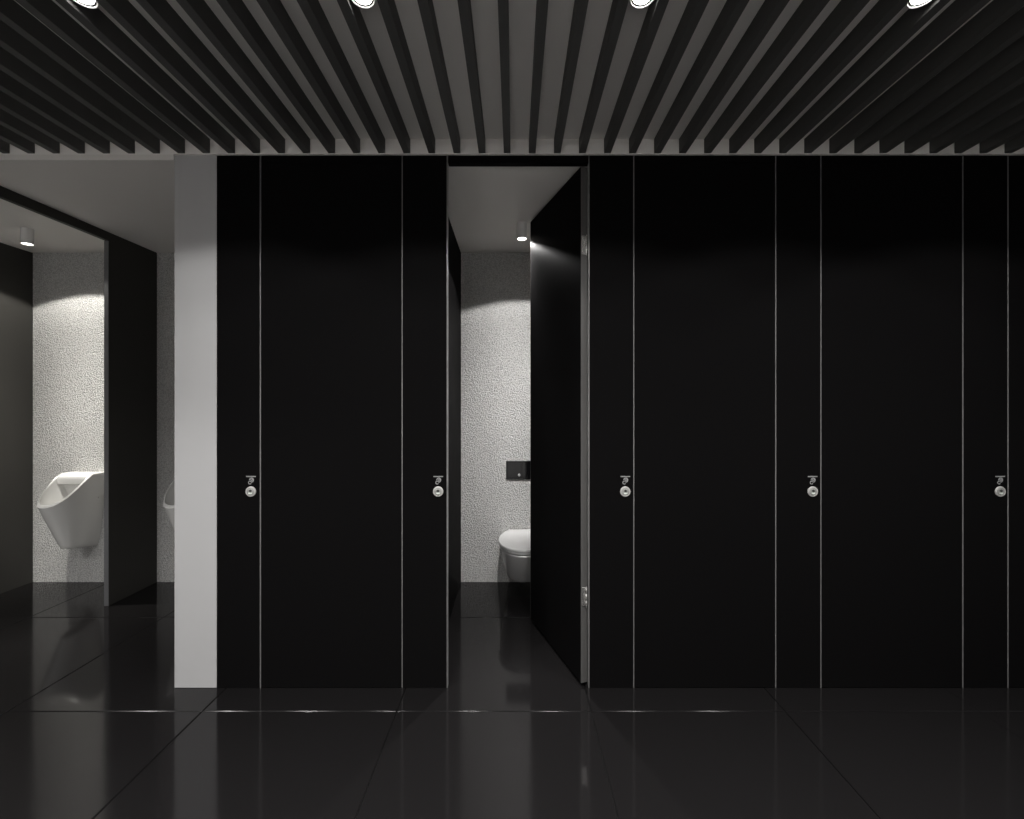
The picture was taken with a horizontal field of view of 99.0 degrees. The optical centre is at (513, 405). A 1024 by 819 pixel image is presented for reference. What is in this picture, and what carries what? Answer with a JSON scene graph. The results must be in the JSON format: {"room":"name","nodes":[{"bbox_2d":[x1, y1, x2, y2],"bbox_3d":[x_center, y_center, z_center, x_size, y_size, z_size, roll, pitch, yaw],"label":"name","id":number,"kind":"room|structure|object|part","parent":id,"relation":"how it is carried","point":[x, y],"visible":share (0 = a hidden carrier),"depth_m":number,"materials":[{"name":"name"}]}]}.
{"room":"public restroom","nodes":[
{"label":"public restroom","id":0,"kind":"room"},
{"bbox_2d":[175,155,216,687],"bbox_3d":[-1.593,0.077,2.853,0.212,2.665,1.336,0,0,0],"label":"wall","id":1,"kind":"structure","parent":0,"point":[195,175],"depth_m":2.19,"materials":[{"name":"grey paint"}]},
{"bbox_2d":[0,155,174,164],"bbox_3d":[-3.284,-1.242,2.203,3.171,0.027,0.044,0,0,0],"label":"trim","id":2,"kind":"structure","parent":1,"relation":"attached to","point":[4,159],"depth_m":2.19,"materials":[{"name":"white paint"}]},
{"bbox_2d":[0,139,1023,155],"bbox_3d":[-0.725,-1.294,2.203,8.290,0.077,0.044,0,0,0],"label":"trim","id":3,"kind":"structure","parent":1,"relation":"attached to","point":[366,145],"depth_m":2.18,"materials":[{"name":"white paint"}]},
{"bbox_2d":[1009,156,1023,162],"bbox_3d":[2.826,-1.234,2.203,0.702,0.037,0.036,0,0,0],"label":"door frame","id":4,"kind":"structure","parent":3,"relation":"attached to","point":[1012,159],"depth_m":2.19,"materials":[{"name":"black laminate"}]},
{"bbox_2d":[33,253,529,581],"bbox_3d":[-0.725,0.041,3.551,8.290,2.738,0.100,0,0,0],"label":"wall","id":5,"kind":"structure","parent":0,"point":[68,288],"depth_m":3.50,"materials":[{"name":"paint"}]},
{"bbox_2d":[37,472,103,548],"bbox_3d":[-3.390,0.817,3.319,0.264,0.592,0.362,0,0,0],"label":"urinal","id":6,"kind":"object","parent":5,"relation":"attached to","point":[71,506],"depth_m":3.33,"materials":[{"name":"white ceramic"}]},
{"bbox_2d":[163,478,174,532],"bbox_3d":[-2.475,0.817,3.319,0.264,0.592,0.362,0,0,0],"label":"urinal","id":7,"kind":"object","parent":5,"relation":"attached to","point":[169,499],"depth_m":3.22,"materials":[{"name":"white ceramic"}]},
{"bbox_2d":[499,529,529,581],"bbox_3d":[0.065,1.131,3.237,0.358,0.310,0.525,0,0,0],"label":"toilet","id":8,"kind":"object","parent":5,"relation":"attached to","point":[514,544],"visible":0.62,"depth_m":3.11,"materials":[{"name":"grey ceramic"}]},
{"bbox_3d":[0.065,0.988,3.214,0.358,0.024,0.478,0,0,0],"label":"lid","id":9,"kind":"part","parent":8,"relation":"part of","materials":[{"name":"white plastic"}]},
{"bbox_3d":[0.065,1.014,3.216,0.347,0.022,0.468,0,0,0],"label":"seat","id":10,"kind":"part","parent":8,"relation":"part of","materials":[{"name":"white plastic"}]},
{"bbox_3d":[0.065,1.156,3.244,0.344,0.260,0.512,0,0,0],"label":"bowl","id":11,"kind":"part","parent":8,"relation":"part of","materials":[{"name":"grey ceramic"}]},
{"bbox_2d":[506,461,529,478],"bbox_3d":[0.061,0.513,3.494,0.250,0.146,0.014,0,0,0],"label":"flush plate","id":12,"kind":"object","parent":5,"relation":"attached to","point":[514,469],"visible":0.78,"depth_m":3.49,"materials":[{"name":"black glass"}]},
{"bbox_2d":[0,165,587,252],"bbox_3d":[-0.725,-1.318,2.888,8.290,0.180,1.326,0,0,0],"label":"ceiling","id":13,"kind":"structure","parent":0,"point":[135,204],"depth_m":2.66,"materials":[{"name":"white paint"}]},
{"bbox_2d":[20,227,33,245],"bbox_3d":[-3.375,-1.175,3.030,0.067,0.106,0.067,0,0,0],"label":"ceiling lamp","id":14,"kind":"object","parent":13,"relation":"attached to","point":[26,234],"visible":1,"depth_m":3.01,"materials":[{"name":"white metal"}]},
{"bbox_2d":[517,221,526,240],"bbox_3d":[0.053,-1.175,2.938,0.067,0.106,0.067,0,0,0],"label":"ceiling lamp","id":15,"kind":"object","parent":13,"relation":"attached to","point":[521,226],"visible":1,"depth_m":2.91,"materials":[{"name":"white metal"}]},
{"bbox_2d":[262,163,401,686],"bbox_3d":[-0.913,0.096,2.203,0.700,2.622,0.036,0,0,0],"label":"door","id":16,"kind":"structure","parent":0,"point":[332,232],"depth_m":2.19,"materials":[{"name":"black laminate"}]},
{"bbox_2d":[0,582,1023,818],"bbox_3d":[-0.725,1.440,1.000,8.290,0.060,5.101,0,0,0],"label":"floor","id":17,"kind":"structure","parent":0,"point":[95,723],"depth_m":1.86,"materials":[{"name":"black tile"}]},
{"bbox_2d":[0,243,32,593],"bbox_3d":[-3.869,0.091,2.868,0.031,2.637,1.265,0,0,0],"label":"partition wall","id":18,"kind":"structure","parent":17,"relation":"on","point":[16,264],"depth_m":3.38,"materials":[{"name":"grey laminate"}]},
{"bbox_2d":[0,186,156,605],"bbox_3d":[-2.874,0.091,2.868,0.031,2.637,1.265,0,0,0],"label":"partition wall","id":19,"kind":"structure","parent":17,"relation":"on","point":[130,268],"depth_m":3.25,"materials":[{"name":"grey laminate"}]},
{"bbox_3d":[-2.874,-1.197,2.660,0.031,0.060,0.850,0,0,0],"label":"rail","id":20,"kind":"part","parent":19,"relation":"part of","materials":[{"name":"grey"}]},
{"bbox_3d":[-2.874,0.091,3.292,0.031,2.637,0.416,0,0,0],"label":"panel","id":21,"kind":"part","parent":19,"relation":"part of","materials":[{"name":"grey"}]},
{"bbox_2d":[217,155,261,687],"bbox_3d":[-1.377,0.079,2.199,0.220,2.663,0.043,0,0,0],"label":"panel","id":22,"kind":"object","parent":17,"relation":"on","point":[239,178],"visible":0.99,"depth_m":2.19,"materials":[{"name":"black laminate"}]},
{"bbox_2d":[402,155,447,687],"bbox_3d":[-0.447,0.079,2.199,0.229,2.663,0.043,0,0,0],"label":"panel","id":23,"kind":"object","parent":17,"relation":"on","point":[424,178],"visible":1,"depth_m":2.19,"materials":[{"name":"black laminate"}]},
{"bbox_2d":[448,217,460,622],"bbox_3d":[-0.448,0.091,2.861,0.046,2.637,1.278,0,0,0],"label":"wall","id":24,"kind":"structure","parent":17,"relation":"on","point":[454,254],"depth_m":3.12,"materials":[{"name":"black laminate"}]},
{"bbox_2d":[261,156,401,162],"bbox_3d":[-0.913,-1.234,2.203,0.702,0.037,0.036,0,0,0],"label":"door frame","id":25,"kind":"structure","parent":24,"relation":"attached to","point":[264,159],"depth_m":2.19,"materials":[{"name":"black laminate"}]},
{"bbox_2d":[448,156,587,166],"bbox_3d":[0.021,-1.234,2.203,0.703,0.037,0.036,0,0,0],"label":"door frame","id":26,"kind":"structure","parent":24,"relation":"attached to","point":[453,161],"depth_m":2.19,"materials":[{"name":"black laminate"}]},
{"bbox_2d":[587,241,587,600],"bbox_3d":[0.553,0.091,2.861,0.046,2.637,1.278,0,0,0],"label":"wall","id":27,"kind":"structure","parent":17,"relation":"on","point":[587,241],"depth_m":3.15,"materials":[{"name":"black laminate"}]},
{"bbox_2d":[634,156,774,163],"bbox_3d":[0.955,-1.234,2.203,0.703,0.037,0.036,0,0,0],"label":"door frame","id":28,"kind":"structure","parent":27,"relation":"attached to","point":[637,159],"depth_m":2.19,"materials":[{"name":"black laminate"}]},
{"bbox_2d":[588,155,633,687],"bbox_3d":[0.487,0.079,2.199,0.228,2.663,0.043,0,0,0],"label":"panel","id":29,"kind":"object","parent":17,"relation":"on","point":[610,178],"visible":0.99,"depth_m":2.19,"materials":[{"name":"black laminate"}]},
{"bbox_2d":[530,166,587,682],"bbox_3d":[0.242,0.094,2.531,0.037,2.600,0.722,0,0,-19],"label":"door","id":30,"kind":"structure","parent":29,"relation":"attached to","point":[558,232],"depth_m":2.43,"materials":[{"name":"black laminate"}]},
{"bbox_3d":[0.355,0.961,2.201,0.030,0.094,0.004,0,0,-19],"label":"hinge plate","id":31,"kind":"part","parent":30,"relation":"part of","materials":[{"name":"silver metal"}]},
{"bbox_3d":[0.355,-0.810,2.201,0.030,0.094,0.004,0,0,-19],"label":"hinge plate","id":32,"kind":"part","parent":30,"relation":"part of","materials":[{"name":"silver metal"}]},
{"bbox_2d":[775,155,820,687],"bbox_3d":[1.422,0.079,2.199,0.230,2.663,0.043,0,0,0],"label":"panel","id":33,"kind":"object","parent":17,"relation":"on","point":[797,178],"visible":0.99,"depth_m":2.19,"materials":[{"name":"black laminate"}]},
{"bbox_2d":[634,163,774,686],"bbox_3d":[0.955,0.096,2.203,0.701,2.622,0.036,0,0,0],"label":"door","id":34,"kind":"structure","parent":33,"relation":"attached to","point":[704,233],"depth_m":2.19,"materials":[{"name":"black laminate"}]},
{"bbox_2d":[962,155,1008,687],"bbox_3d":[2.358,0.079,2.199,0.230,2.663,0.043,0,0,0],"label":"panel","id":35,"kind":"object","parent":17,"relation":"on","point":[985,179],"visible":1,"depth_m":2.19,"materials":[{"name":"black laminate"}]},
{"bbox_2d":[821,163,961,686],"bbox_3d":[1.891,0.096,2.203,0.701,2.622,0.036,0,0,0],"label":"door","id":36,"kind":"structure","parent":35,"relation":"attached to","point":[891,233],"depth_m":2.19,"materials":[{"name":"black laminate"}]},
{"bbox_2d":[14,0,1019,138],"bbox_3d":[-0.725,-1.372,0.338,8.290,0.080,3.775,0,0,0],"label":"ceiling","id":37,"kind":"structure","parent":0,"point":[522,13],"depth_m":1.69,"materials":[{"name":"white paint"}]},
{"bbox_2d":[0,139,9,153],"bbox_3d":[-2.532,-1.296,0.315,0.033,0.072,3.731,0,0,0],"label":"ceiling slat","id":38,"kind":"object","parent":37,"relation":"attached to","point":[4,146],"visible":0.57,"depth_m":2.16,"materials":[{"name":"grey paint"}]},
{"bbox_2d":[0,125,34,153],"bbox_3d":[-2.407,-1.296,0.315,0.033,0.072,3.731,0,0,0],"label":"ceiling slat","id":39,"kind":"object","parent":37,"relation":"attached to","point":[6,135],"visible":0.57,"depth_m":2.10,"materials":[{"name":"grey paint"}]},
{"bbox_2d":[0,108,59,153],"bbox_3d":[-2.283,-1.296,0.315,0.033,0.072,3.731,0,0,0],"label":"ceiling slat","id":40,"kind":"object","parent":37,"relation":"attached to","point":[7,120],"visible":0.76,"depth_m":2.04,"materials":[{"name":"grey paint"}]},
{"bbox_2d":[0,90,84,153],"bbox_3d":[-2.158,-1.296,0.315,0.033,0.072,3.731,0,0,0],"label":"ceiling slat","id":41,"kind":"object","parent":37,"relation":"attached to","point":[8,104],"visible":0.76,"depth_m":1.98,"materials":[{"name":"grey paint"}]},
{"bbox_2d":[0,70,109,153],"bbox_3d":[-2.033,-1.296,0.315,0.033,0.072,3.731,0,0,0],"label":"ceiling slat","id":42,"kind":"object","parent":37,"relation":"attached to","point":[9,85],"visible":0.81,"depth_m":1.91,"materials":[{"name":"grey paint"}]},
{"bbox_2d":[0,46,134,153],"bbox_3d":[-1.908,-1.296,0.315,0.033,0.072,3.731,0,0,0],"label":"ceiling slat","id":43,"kind":"object","parent":37,"relation":"attached to","point":[11,65],"visible":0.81,"depth_m":1.83,"materials":[{"name":"grey paint"}]},
{"bbox_2d":[0,20,159,153],"bbox_3d":[-1.783,-1.296,0.315,0.033,0.072,3.731,0,0,0],"label":"ceiling slat","id":44,"kind":"object","parent":37,"relation":"attached to","point":[11,40],"visible":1,"depth_m":1.75,"materials":[{"name":"grey paint"}]},
{"bbox_2d":[73,0,98,8],"bbox_3d":[-1.348,-1.301,1.363,0.079,0.056,0.079,0,0,0],"label":"recessed light","id":45,"kind":"object","parent":37,"relation":"in","point":[93,4],"visible":0.98,"depth_m":1.39,"materials":[{"name":"grey"}]},
{"bbox_2d":[0,0,184,152],"bbox_3d":[-1.658,-1.296,0.315,0.033,0.072,3.731,0,0,0],"label":"ceiling slat","id":46,"kind":"object","parent":37,"relation":"attached to","point":[14,15],"visible":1,"depth_m":1.67,"materials":[{"name":"grey paint"}]},
{"bbox_2d":[15,0,209,152],"bbox_3d":[-1.533,-1.296,0.315,0.033,0.072,3.731,0,0,0],"label":"ceiling slat","id":47,"kind":"object","parent":37,"relation":"attached to","point":[48,12],"visible":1,"depth_m":1.65,"materials":[{"name":"grey paint"}]},
{"bbox_2d":[55,0,234,152],"bbox_3d":[-1.408,-1.296,0.315,0.033,0.072,3.731,0,0,0],"label":"ceiling slat","id":48,"kind":"object","parent":37,"relation":"attached to","point":[95,21],"visible":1,"depth_m":1.66,"materials":[{"name":"grey paint"}]},
{"bbox_2d":[96,0,259,152],"bbox_3d":[-1.283,-1.296,0.315,0.033,0.072,3.731,0,0,0],"label":"ceiling slat","id":49,"kind":"object","parent":37,"relation":"attached to","point":[123,12],"visible":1,"depth_m":1.65,"materials":[{"name":"grey paint"}]},
{"bbox_2d":[136,0,284,152],"bbox_3d":[-1.158,-1.296,0.315,0.033,0.072,3.731,0,0,0],"label":"ceiling slat","id":50,"kind":"object","parent":37,"relation":"attached to","point":[164,15],"visible":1,"depth_m":1.65,"materials":[{"name":"grey paint"}]},
{"bbox_2d":[176,0,309,152],"bbox_3d":[-1.034,-1.296,0.315,0.033,0.072,3.731,0,0,0],"label":"ceiling slat","id":51,"kind":"object","parent":37,"relation":"attached to","point":[198,11],"visible":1,"depth_m":1.65,"materials":[{"name":"grey paint"}]},
{"bbox_2d":[216,0,334,152],"bbox_3d":[-0.909,-1.296,0.315,0.033,0.072,3.731,0,0,0],"label":"ceiling slat","id":52,"kind":"object","parent":37,"relation":"attached to","point":[237,11],"visible":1,"depth_m":1.65,"materials":[{"name":"grey paint"}]},
{"bbox_2d":[256,0,359,152],"bbox_3d":[-0.784,-1.296,0.315,0.033,0.072,3.731,0,0,0],"label":"ceiling slat","id":53,"kind":"object","parent":37,"relation":"attached to","point":[274,10],"visible":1,"depth_m":1.65,"materials":[{"name":"grey paint"}]},
{"bbox_2d":[297,0,384,152],"bbox_3d":[-0.659,-1.296,0.315,0.033,0.072,3.731,0,0,0],"label":"ceiling slat","id":54,"kind":"object","parent":37,"relation":"attached to","point":[312,10],"visible":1,"depth_m":1.65,"materials":[{"name":"grey paint"}]},
{"bbox_2d":[351,0,374,8],"bbox_3d":[-0.473,-1.301,1.363,0.079,0.056,0.079,0,0,0],"label":"recessed light","id":55,"kind":"object","parent":37,"relation":"in","point":[366,4],"visible":1,"depth_m":1.39,"materials":[{"name":"white metal"}]},
{"bbox_2d":[337,0,409,152],"bbox_3d":[-0.534,-1.296,0.315,0.033,0.072,3.731,0,0,0],"label":"ceiling slat","id":56,"kind":"object","parent":37,"relation":"attached to","point":[351,12],"visible":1,"depth_m":1.64,"materials":[{"name":"grey paint"}]},
{"bbox_2d":[377,0,434,152],"bbox_3d":[-0.409,-1.296,0.315,0.033,0.072,3.731,0,0,0],"label":"ceiling slat","id":57,"kind":"object","parent":37,"relation":"attached to","point":[388,8],"visible":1,"depth_m":1.64,"materials":[{"name":"grey paint"}]},
{"bbox_2d":[417,0,459,152],"bbox_3d":[-0.284,-1.296,0.315,0.033,0.072,3.731,0,0,0],"label":"ceiling slat","id":58,"kind":"object","parent":37,"relation":"attached to","point":[426,7],"visible":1,"depth_m":1.64,"materials":[{"name":"grey paint"}]},
{"bbox_2d":[457,0,484,152],"bbox_3d":[-0.159,-1.296,0.315,0.033,0.072,3.731,0,0,0],"label":"ceiling slat","id":59,"kind":"object","parent":37,"relation":"attached to","point":[465,11],"visible":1,"depth_m":1.63,"materials":[{"name":"grey paint"}]},
{"bbox_2d":[498,0,509,152],"bbox_3d":[-0.034,-1.296,0.315,0.033,0.072,3.731,0,0,0],"label":"ceiling slat","id":60,"kind":"object","parent":37,"relation":"attached to","point":[503,5],"visible":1,"depth_m":1.63,"materials":[{"name":"grey paint"}]},
{"bbox_2d":[529,0,547,152],"bbox_3d":[0.091,-1.296,0.315,0.033,0.072,3.731,0,0,0],"label":"ceiling slat","id":61,"kind":"object","parent":37,"relation":"attached to","point":[541,5],"visible":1,"depth_m":1.63,"materials":[{"name":"grey paint"}]},
{"bbox_2d":[554,0,588,152],"bbox_3d":[0.215,-1.296,0.315,0.033,0.072,3.731,0,0,0],"label":"ceiling slat","id":62,"kind":"object","parent":37,"relation":"attached to","point":[580,6],"visible":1,"depth_m":1.63,"materials":[{"name":"grey paint"}]},
{"bbox_2d":[579,0,628,152],"bbox_3d":[0.340,-1.296,0.315,0.033,0.072,3.731,0,0,0],"label":"ceiling slat","id":63,"kind":"object","parent":37,"relation":"attached to","point":[618,7],"visible":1,"depth_m":1.64,"materials":[{"name":"grey paint"}]},
{"bbox_2d":[604,0,668,152],"bbox_3d":[0.465,-1.296,0.315,0.033,0.072,3.731,0,0,0],"label":"ceiling slat","id":64,"kind":"object","parent":37,"relation":"attached to","point":[656,9],"visible":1,"depth_m":1.64,"materials":[{"name":"grey paint"}]},
{"bbox_2d":[630,0,652,8],"bbox_3d":[0.401,-1.301,1.363,0.079,0.056,0.079,0,0,0],"label":"recessed light","id":65,"kind":"object","parent":37,"relation":"in","point":[638,4],"visible":1,"depth_m":1.39,"materials":[{"name":"white"}]},
{"bbox_2d":[629,0,708,152],"bbox_3d":[0.590,-1.296,0.315,0.033,0.072,3.731,0,0,0],"label":"ceiling slat","id":66,"kind":"object","parent":37,"relation":"attached to","point":[693,12],"visible":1,"depth_m":1.64,"materials":[{"name":"grey paint"}]},
{"bbox_2d":[654,0,748,152],"bbox_3d":[0.715,-1.296,0.315,0.033,0.072,3.731,0,0,0],"label":"ceiling slat","id":67,"kind":"object","parent":37,"relation":"attached to","point":[732,10],"visible":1,"depth_m":1.65,"materials":[{"name":"grey paint"}]},
{"bbox_2d":[679,0,789,152],"bbox_3d":[0.840,-1.296,0.315,0.033,0.072,3.731,0,0,0],"label":"ceiling slat","id":68,"kind":"object","parent":37,"relation":"attached to","point":[768,13],"visible":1,"depth_m":1.65,"materials":[{"name":"grey paint"}]},
{"bbox_2d":[704,0,829,152],"bbox_3d":[0.965,-1.296,0.315,0.033,0.072,3.731,0,0,0],"label":"ceiling slat","id":69,"kind":"object","parent":37,"relation":"attached to","point":[807,11],"visible":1,"depth_m":1.65,"materials":[{"name":"grey paint"}]},
{"bbox_2d":[729,0,869,152],"bbox_3d":[1.090,-1.296,0.315,0.033,0.072,3.731,0,0,0],"label":"ceiling slat","id":70,"kind":"object","parent":37,"relation":"attached to","point":[843,14],"visible":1,"depth_m":1.65,"materials":[{"name":"grey paint"}]},
{"bbox_2d":[754,0,909,152],"bbox_3d":[1.215,-1.296,0.315,0.033,0.072,3.731,0,0,0],"label":"ceiling slat","id":71,"kind":"object","parent":37,"relation":"attached to","point":[883,12],"visible":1,"depth_m":1.65,"materials":[{"name":"grey paint"}]},
{"bbox_2d":[779,0,949,152],"bbox_3d":[1.340,-1.296,0.315,0.033,0.072,3.731,0,0,0],"label":"ceiling slat","id":72,"kind":"object","parent":37,"relation":"attached to","point":[911,21],"visible":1,"depth_m":1.66,"materials":[{"name":"grey paint"}]},
{"bbox_2d":[804,0,990,152],"bbox_3d":[1.464,-1.296,0.315,0.033,0.072,3.731,0,0,0],"label":"ceiling slat","id":73,"kind":"object","parent":37,"relation":"attached to","point":[958,12],"visible":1,"depth_m":1.65,"materials":[{"name":"grey paint"}]},
{"bbox_2d":[906,0,931,8],"bbox_3d":[1.275,-1.301,1.363,0.079,0.056,0.079,0,0,0],"label":"recessed light","id":74,"kind":"object","parent":37,"relation":"in","point":[911,4],"visible":0.95,"depth_m":1.39,"materials":[{"name":"white"}]},
{"bbox_2d":[829,0,1023,152],"bbox_3d":[1.589,-1.296,0.315,0.033,0.072,3.731,0,0,0],"label":"ceiling slat","id":75,"kind":"object","parent":37,"relation":"attached to","point":[996,12],"visible":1,"depth_m":1.65,"materials":[{"name":"grey paint"}]},
{"bbox_2d":[854,6,1023,152],"bbox_3d":[1.714,-1.296,0.315,0.033,0.072,3.731,0,0,0],"label":"ceiling slat","id":76,"kind":"object","parent":37,"relation":"attached to","point":[1010,30],"visible":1,"depth_m":1.72,"materials":[{"name":"grey paint"}]},
{"bbox_2d":[879,35,1023,152],"bbox_3d":[1.839,-1.296,0.315,0.033,0.072,3.731,0,0,0],"label":"ceiling slat","id":77,"kind":"object","parent":37,"relation":"attached to","point":[1013,54],"visible":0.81,"depth_m":1.80,"materials":[{"name":"grey paint"}]},
{"bbox_2d":[904,60,1023,152],"bbox_3d":[1.964,-1.296,0.315,0.033,0.072,3.731,0,0,0],"label":"ceiling slat","id":78,"kind":"object","parent":37,"relation":"attached to","point":[1013,77],"visible":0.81,"depth_m":1.88,"materials":[{"name":"grey paint"}]},
{"bbox_2d":[929,82,1023,152],"bbox_3d":[2.089,-1.296,0.315,0.033,0.072,3.731,0,0,0],"label":"ceiling slat","id":79,"kind":"object","parent":37,"relation":"attached to","point":[1015,96],"visible":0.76,"depth_m":1.95,"materials":[{"name":"grey paint"}]},
{"bbox_2d":[954,101,1023,152],"bbox_3d":[2.214,-1.296,0.315,0.033,0.072,3.731,0,0,0],"label":"ceiling slat","id":80,"kind":"object","parent":37,"relation":"attached to","point":[1016,113],"visible":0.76,"depth_m":2.02,"materials":[{"name":"grey paint"}]},
{"bbox_2d":[979,118,1023,152],"bbox_3d":[2.339,-1.296,0.315,0.033,0.072,3.731,0,0,0],"label":"ceiling slat","id":81,"kind":"object","parent":37,"relation":"attached to","point":[1016,129],"visible":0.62,"depth_m":2.08,"materials":[{"name":"grey paint"}]},
{"bbox_2d":[1004,133,1023,152],"bbox_3d":[2.464,-1.296,0.315,0.033,0.072,3.731,0,0,0],"label":"ceiling slat","id":82,"kind":"object","parent":37,"relation":"attached to","point":[1017,143],"visible":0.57,"depth_m":2.14,"materials":[{"name":"grey paint"}]},
{"bbox_2d":[821,156,961,163],"bbox_3d":[1.891,-1.234,2.203,0.703,0.037,0.036,0,0,0],"label":"door frame","id":83,"kind":"structure","parent":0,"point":[824,159],"depth_m":2.19,"materials":[{"name":"black laminate"}]},
{"bbox_2d":[1009,163,1023,686],"bbox_3d":[2.826,0.096,2.203,0.700,2.622,0.036,0,0,0],"label":"door","id":84,"kind":"structure","parent":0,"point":[1016,170],"depth_m":2.19,"materials":[{"name":"black laminate"}]},
{"bbox_3d":[3.470,-0.001,1.026,0.100,2.822,5.151,0,0,0],"label":"wall","id":85,"kind":"structure","parent":0,"visible":0},
{"bbox_2d":[173,153,1023,154],"bbox_3d":[0.861,-1.257,2.181,5.119,0.005,0.008,0,0,0],"label":"trim","id":86,"kind":"structure","parent":85,"relation":"attached to","point":[173,153],"depth_m":2.18,"materials":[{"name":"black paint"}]}
]}

